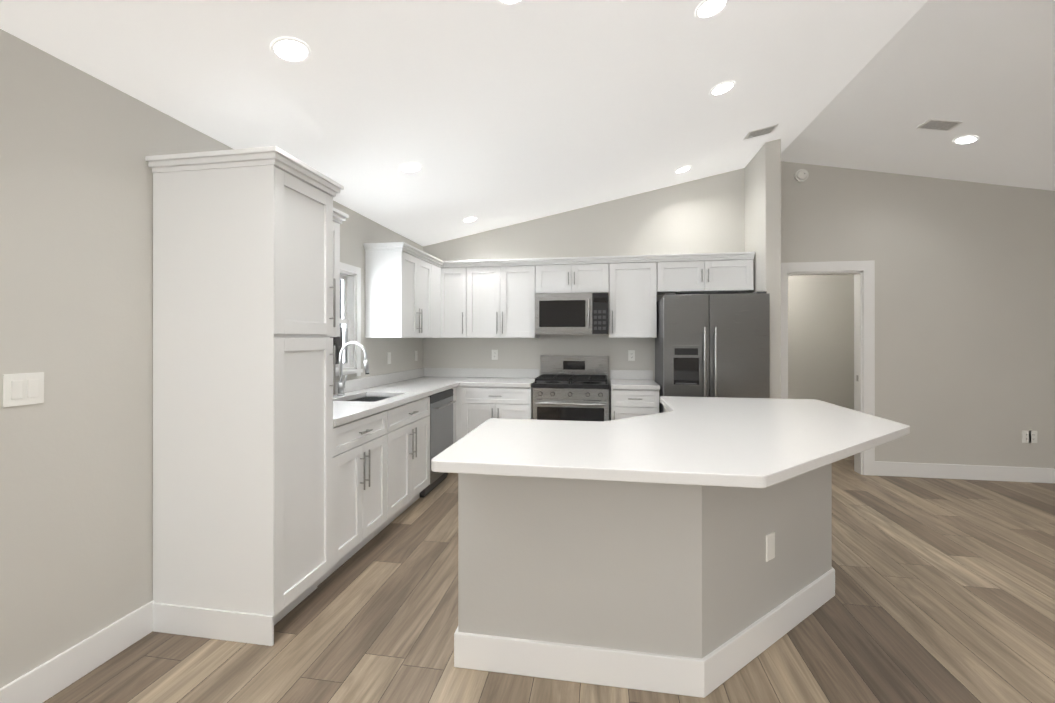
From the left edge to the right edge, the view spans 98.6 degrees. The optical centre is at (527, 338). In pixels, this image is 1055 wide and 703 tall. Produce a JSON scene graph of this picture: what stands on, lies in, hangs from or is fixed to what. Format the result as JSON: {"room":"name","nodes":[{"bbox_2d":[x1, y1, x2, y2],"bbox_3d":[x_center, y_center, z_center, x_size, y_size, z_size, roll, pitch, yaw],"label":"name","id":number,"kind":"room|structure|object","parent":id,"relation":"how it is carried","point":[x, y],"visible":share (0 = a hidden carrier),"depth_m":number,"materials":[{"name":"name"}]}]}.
{"room":"kitchen","nodes":[
{"label":"kitchen","id":0,"kind":"room"},
{"bbox_2d":[0,29,423,687],"bbox_3d":[-1.932,0.123,1.391,0.120,2.470,7.920,0,0,9],"label":"wall","id":1,"kind":"structure","parent":0,"point":[76,179],"depth_m":1.82,"materials":[{"name":"beige paint"}]},
{"bbox_2d":[3,372,43,406],"bbox_3d":[-1.824,0.183,1.647,0.010,0.116,0.116,0,0,9],"label":"switch plate","id":2,"kind":"object","parent":1,"relation":"attached to","point":[20,389],"visible":1,"depth_m":1.64,"materials":[{"name":"white plastic"}]},
{"bbox_2d":[0,600,153,702],"bbox_3d":[-2.129,1.286,-0.205,0.014,0.140,4.707,0,0,9],"label":"baseboard","id":3,"kind":"structure","parent":1,"relation":"attached to","point":[54,675],"depth_m":1.81,"materials":[{"name":"white wood"}]},
{"bbox_2d":[330,207,348,336],"bbox_3d":[-1.435,-0.424,2.841,0.380,0.826,0.517,0,0,9],"label":"upper cabinet","id":4,"kind":"object","parent":1,"relation":"attached to","point":[339,216],"visible":0.1,"depth_m":2.99,"materials":[{"name":"white paint"}]},
{"bbox_2d":[330,262,362,375],"bbox_3d":[-1.558,-0.145,3.534,0.155,0.930,0.790,0,0,9],"label":"window","id":5,"kind":"structure","parent":1,"relation":"in","point":[347,304],"depth_m":3.83,"materials":[{"name":"white"}]},
{"bbox_2d":[387,352,390,363],"bbox_3d":[-1.357,0.191,4.458,0.009,0.114,0.070,0,0,9],"label":"electrical outlet","id":6,"kind":"object","parent":1,"relation":"attached to","point":[388,357],"visible":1,"depth_m":4.45,"materials":[{"name":"white plastic"}]},
{"bbox_2d":[363,242,442,337],"bbox_3d":[-1.169,-0.422,4.439,0.380,0.826,1.003,0,0,9],"label":"upper cabinet","id":7,"kind":"object","parent":1,"relation":"attached to","point":[402,289],"visible":0.98,"depth_m":4.01,"materials":[{"name":"white paint"}]},
{"bbox_2d":[415,351,417,360],"bbox_3d":[-1.251,0.192,5.099,0.009,0.114,0.070,0,0,9],"label":"electrical outlet","id":8,"kind":"object","parent":1,"relation":"attached to","point":[416,355],"visible":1,"depth_m":5.10,"materials":[{"name":"white plastic"}]},
{"bbox_2d":[0,0,1054,245],"bbox_3d":[2.353,-1.461,0.675,8.810,1.004,8.210,0,0,9],"label":"ceiling","id":9,"kind":"structure","parent":0,"point":[490,114],"depth_m":2.68,"materials":[{"name":"white paint"}]},
{"bbox_2d":[270,37,310,63],"bbox_3d":[-1.010,-1.229,1.939,0.155,0.036,0.158,0,0,9],"label":"recessed light","id":10,"kind":"object","parent":9,"relation":"in","point":[290,50],"visible":1,"depth_m":1.93,"materials":[{"name":"white plastic"}]},
{"bbox_2d":[400,163,421,172],"bbox_3d":[-0.833,-1.220,3.247,0.155,0.036,0.158,0,0,9],"label":"recessed light","id":11,"kind":"object","parent":9,"relation":"in","point":[411,168],"visible":1,"depth_m":3.24,"materials":[{"name":"white plastic"}]},
{"bbox_2d":[462,217,477,222],"bbox_3d":[-0.589,-1.220,4.656,0.155,0.036,0.158,0,0,9],"label":"recessed light","id":12,"kind":"object","parent":9,"relation":"in","point":[469,219],"visible":0.98,"depth_m":4.65,"materials":[{"name":"white plastic"}]},
{"bbox_2d":[496,0,524,6],"bbox_3d":[-0.061,-1.418,1.852,0.155,0.036,0.158,0,0,9],"label":"recessed light","id":13,"kind":"object","parent":9,"relation":"in","point":[508,3],"visible":1,"depth_m":1.91,"materials":[{"name":"white plastic"}]},
{"bbox_2d":[675,166,690,173],"bbox_3d":[1.509,-1.641,4.410,0.155,0.036,0.158,0,0,9],"label":"recessed light","id":14,"kind":"object","parent":9,"relation":"in","point":[682,169],"visible":0.98,"depth_m":4.41,"materials":[{"name":"white plastic"}]},
{"bbox_2d":[695,0,728,19],"bbox_3d":[0.885,-1.593,2.182,0.155,0.036,0.158,0,0,9],"label":"recessed light","id":15,"kind":"object","parent":9,"relation":"in","point":[706,9],"visible":1,"depth_m":2.19,"materials":[{"name":"white plastic"}]},
{"bbox_2d":[710,81,734,95],"bbox_3d":[1.283,-1.644,2.987,0.155,0.036,0.158,0,0,9],"label":"recessed light","id":16,"kind":"object","parent":9,"relation":"in","point":[722,88],"visible":1,"depth_m":2.99,"materials":[{"name":"white plastic"}]},
{"bbox_2d":[744,124,777,139],"bbox_3d":[1.974,-1.750,3.846,0.227,0.052,0.150,0,0,9],"label":"ceiling vent","id":17,"kind":"object","parent":9,"relation":"in","point":[760,132],"visible":0.96,"depth_m":3.83,"materials":[{"name":"white metal"}]},
{"bbox_2d":[916,118,962,130],"bbox_3d":[3.233,-1.679,3.566,0.228,0.048,0.150,0,0,9],"label":"ceiling vent","id":18,"kind":"object","parent":9,"relation":"in","point":[939,124],"visible":1,"depth_m":3.56,"materials":[{"name":"white metal"}]},
{"bbox_2d":[953,136,978,144],"bbox_3d":[3.582,-1.622,3.710,0.156,0.034,0.158,0,0,9],"label":"recessed light","id":19,"kind":"object","parent":9,"relation":"in","point":[963,140],"visible":1,"depth_m":3.71,"materials":[{"name":"white plastic"}]},
{"bbox_2d":[43,455,1054,702],"bbox_3d":[2.474,1.408,1.398,8.810,0.100,9.680,0,0,9],"label":"floor","id":20,"kind":"structure","parent":0,"point":[943,589],"depth_m":2.10,"materials":[{"name":"brown wood"}]},
{"bbox_2d":[145,146,343,645],"bbox_3d":[-1.380,0.261,2.288,0.670,2.196,0.530,0,0,9],"label":"pantry cabinet","id":21,"kind":"object","parent":20,"relation":"on","point":[244,324],"visible":1,"depth_m":2.08,"materials":[{"name":"white paint"}]},
{"bbox_2d":[317,408,392,585],"bbox_3d":[-1.309,0.919,2.865,0.620,0.880,0.708,0,0,9],"label":"base cabinet","id":22,"kind":"object","parent":20,"relation":"on","point":[381,470],"depth_m":2.77,"materials":[{"name":"white paint"}]},
{"bbox_2d":[333,368,464,425],"bbox_3d":[-1.120,0.408,3.881,0.660,0.139,2.774,0,0,9],"label":"countertop","id":23,"kind":"structure","parent":22,"relation":"on","point":[401,387],"depth_m":3.84,"materials":[{"name":"white stone"}]},
{"bbox_2d":[337,341,368,395],"bbox_3d":[-1.333,0.228,3.491,0.265,0.415,0.091,0,0,9],"label":"faucet","id":24,"kind":"object","parent":23,"relation":"on","point":[341,386],"visible":1,"depth_m":3.47,"materials":[{"name":"silver metal"}]},
{"bbox_2d":[350,397,389,401],"bbox_3d":[-1.199,0.575,3.453,0.386,0.190,0.566,0,0,9],"label":"sink basin","id":25,"kind":"object","parent":23,"relation":"in","point":[368,399],"visible":0.1,"depth_m":3.74,"materials":[{"name":"silver metal"}]},
{"bbox_2d":[393,424,429,519],"bbox_3d":[-1.198,1.050,3.533,0.620,0.620,0.777,0,0,9],"label":"base cabinet","id":26,"kind":"object","parent":20,"relation":"on","point":[411,442],"depth_m":3.45,"materials":[{"name":"white paint"}]},
{"bbox_2d":[420,389,455,497],"bbox_3d":[-1.050,0.925,4.210,0.651,0.872,0.600,0,0,9],"label":"dishwasher","id":27,"kind":"object","parent":20,"relation":"on","point":[441,421],"visible":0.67,"depth_m":4.09,"materials":[{"name":"silver metal"}]},
{"bbox_2d":[451,386,466,443],"bbox_3d":[-0.913,0.921,4.938,0.721,0.880,0.620,0,0,9],"label":"base cabinet","id":28,"kind":"object","parent":20,"relation":"on","point":[460,392],"depth_m":4.58,"materials":[{"name":"white paint"}]},
{"bbox_2d":[467,386,532,433],"bbox_3d":[-0.266,0.921,4.831,0.720,0.880,0.620,0,0,9],"label":"base cabinet","id":29,"kind":"object","parent":20,"relation":"on","point":[474,407],"depth_m":4.53,"materials":[{"name":"white paint"}]},
{"bbox_2d":[461,368,539,386],"bbox_3d":[-0.267,0.409,4.819,0.715,0.139,0.644,0,0,9],"label":"countertop","id":30,"kind":"structure","parent":29,"relation":"on","point":[478,377],"depth_m":5.07,"materials":[{"name":"white stone"}]},
{"bbox_2d":[532,355,608,420],"bbox_3d":[0.459,0.774,4.659,0.737,1.175,0.721,0,0,9],"label":"range","id":31,"kind":"object","parent":20,"relation":"on","point":[571,388],"visible":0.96,"depth_m":4.40,"materials":[{"name":"silver metal"}]},
{"bbox_2d":[610,385,658,419],"bbox_3d":[1.067,0.921,4.592,0.452,0.880,0.654,0,0,9],"label":"base cabinet","id":32,"kind":"object","parent":20,"relation":"on","point":[626,403],"visible":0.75,"depth_m":4.31,"materials":[{"name":"white paint"}]},
{"bbox_2d":[610,370,659,389],"bbox_3d":[1.071,0.409,4.599,0.452,0.139,0.640,0,0,9],"label":"countertop","id":33,"kind":"structure","parent":32,"relation":"on","point":[619,379],"depth_m":4.77,"materials":[{"name":"white stone"}]},
{"bbox_2d":[454,476,834,697],"bbox_3d":[0.731,0.915,2.564,1.818,0.888,1.698,0,0,9],"label":"kitchen island","id":34,"kind":"object","parent":20,"relation":"on","point":[681,546],"depth_m":1.82,"materials":[{"name":"beige paint"}]},
{"bbox_2d":[431,396,909,491],"bbox_3d":[0.852,0.449,2.408,2.100,0.040,2.000,0,0,9],"label":"island countertop","id":35,"kind":"structure","parent":34,"relation":"on","point":[765,444],"depth_m":1.87,"materials":[{"name":"white stone"}]},
{"bbox_2d":[655,291,769,412],"bbox_3d":[1.726,0.474,4.366,0.887,1.773,0.831,0,0,9],"label":"fridge","id":36,"kind":"object","parent":20,"relation":"on","point":[712,345],"visible":0.58,"depth_m":4.02,"materials":[{"name":"silver metal"}]},
{"bbox_2d":[424,161,1054,467],"bbox_3d":[3.016,-0.254,4.665,8.810,3.230,0.120,0,0,9],"label":"wall","id":37,"kind":"structure","parent":0,"point":[964,321],"depth_m":4.48,"materials":[{"name":"beige paint"}]},
{"bbox_2d":[441,261,444,337],"bbox_3d":[-1.059,-0.421,5.106,0.380,0.826,0.340,0,0,9],"label":"upper cabinet","id":38,"kind":"object","parent":37,"relation":"attached to","point":[442,267],"depth_m":4.91,"materials":[{"name":"white paint"}]},
{"bbox_2d":[445,260,476,337],"bbox_3d":[-0.749,-0.421,5.054,0.377,0.826,0.340,0,0,9],"label":"upper cabinet","id":39,"kind":"object","parent":37,"relation":"attached to","point":[459,273],"depth_m":4.89,"materials":[{"name":"white paint"}]},
{"bbox_2d":[492,350,497,359],"bbox_3d":[-0.373,0.182,5.162,0.070,0.114,0.010,0,0,9],"label":"electrical outlet","id":40,"kind":"object","parent":37,"relation":"attached to","point":[494,354],"visible":1,"depth_m":5.16,"materials":[{"name":"white plastic"}]},
{"bbox_2d":[473,260,538,337],"bbox_3d":[-0.295,-0.400,4.979,0.811,0.782,0.340,0,0,9],"label":"upper cabinet","id":41,"kind":"object","parent":37,"relation":"attached to","point":[492,298],"depth_m":4.80,"materials":[{"name":"white paint"}]},
{"bbox_2d":[537,260,608,293],"bbox_3d":[0.482,-0.630,4.850,0.758,0.322,0.340,0,0,9],"label":"upper cabinet","id":42,"kind":"object","parent":37,"relation":"attached to","point":[553,276],"depth_m":4.68,"materials":[{"name":"white paint"}]},
{"bbox_2d":[535,292,608,334],"bbox_3d":[0.472,-0.255,4.786,0.750,0.422,0.469,0,0,9],"label":"microwave","id":43,"kind":"object","parent":42,"relation":"attached to","point":[571,313],"visible":1,"depth_m":4.60,"materials":[{"name":"silver metal"}]},
{"bbox_2d":[628,350,634,360],"bbox_3d":[1.126,0.181,4.912,0.070,0.114,0.010,0,0,9],"label":"electrical outlet","id":44,"kind":"object","parent":37,"relation":"attached to","point":[631,355],"visible":1,"depth_m":4.91,"materials":[{"name":"white plastic"}]},
{"bbox_2d":[609,256,656,337],"bbox_3d":[1.091,-0.400,4.748,0.470,0.782,0.340,0,0,9],"label":"upper cabinet","id":45,"kind":"object","parent":37,"relation":"attached to","point":[632,283],"depth_m":4.59,"materials":[{"name":"white paint"}]},
{"bbox_2d":[657,256,754,294],"bbox_3d":[1.772,-0.630,4.635,0.905,0.322,0.340,0,0,9],"label":"upper cabinet","id":46,"kind":"object","parent":37,"relation":"attached to","point":[679,275],"depth_m":4.47,"materials":[{"name":"white paint"}]},
{"bbox_2d":[794,169,808,181],"bbox_3d":[2.791,-1.663,4.621,0.124,0.124,0.042,0,0,9],"label":"smoke detector","id":47,"kind":"object","parent":37,"relation":"attached to","point":[801,175],"visible":1,"depth_m":4.61,"materials":[{"name":"white plastic"}]},
{"bbox_2d":[781,260,874,475],"bbox_3d":[3.016,0.291,4.664,0.910,2.140,0.156,0,0,9],"label":"door frame","id":48,"kind":"structure","parent":37,"relation":"attached to","point":[863,272],"depth_m":4.55,"materials":[{"name":"white wood"}]},
{"bbox_2d":[875,461,1054,482],"bbox_3d":[5.333,1.291,4.210,3.810,0.140,0.014,0,0,9],"label":"baseboard","id":49,"kind":"structure","parent":37,"relation":"attached to","point":[900,469],"depth_m":4.38,"materials":[{"name":"white wood"}]},
{"bbox_2d":[1022,431,1036,442],"bbox_3d":[4.766,0.931,4.307,0.120,0.114,0.010,0,0,9],"label":"outlet","id":50,"kind":"object","parent":37,"relation":"attached to","point":[1029,436],"visible":1,"depth_m":4.31,"materials":[{"name":"white plastic"}]},
{"bbox_2d":[745,139,780,398],"bbox_3d":[2.275,-0.233,4.413,0.130,3.187,0.620,0,0,9],"label":"wall","id":51,"kind":"structure","parent":0,"point":[763,204],"depth_m":4.11,"materials":[{"name":"beige paint"}]},
{"bbox_2d":[788,274,853,409],"bbox_3d":[3.400,0.128,6.090,2.320,2.470,0.120,0,0,9],"label":"wall","id":52,"kind":"structure","parent":0,"point":[820,337],"depth_m":5.93,"materials":[{"name":"beige paint"}]}
]}

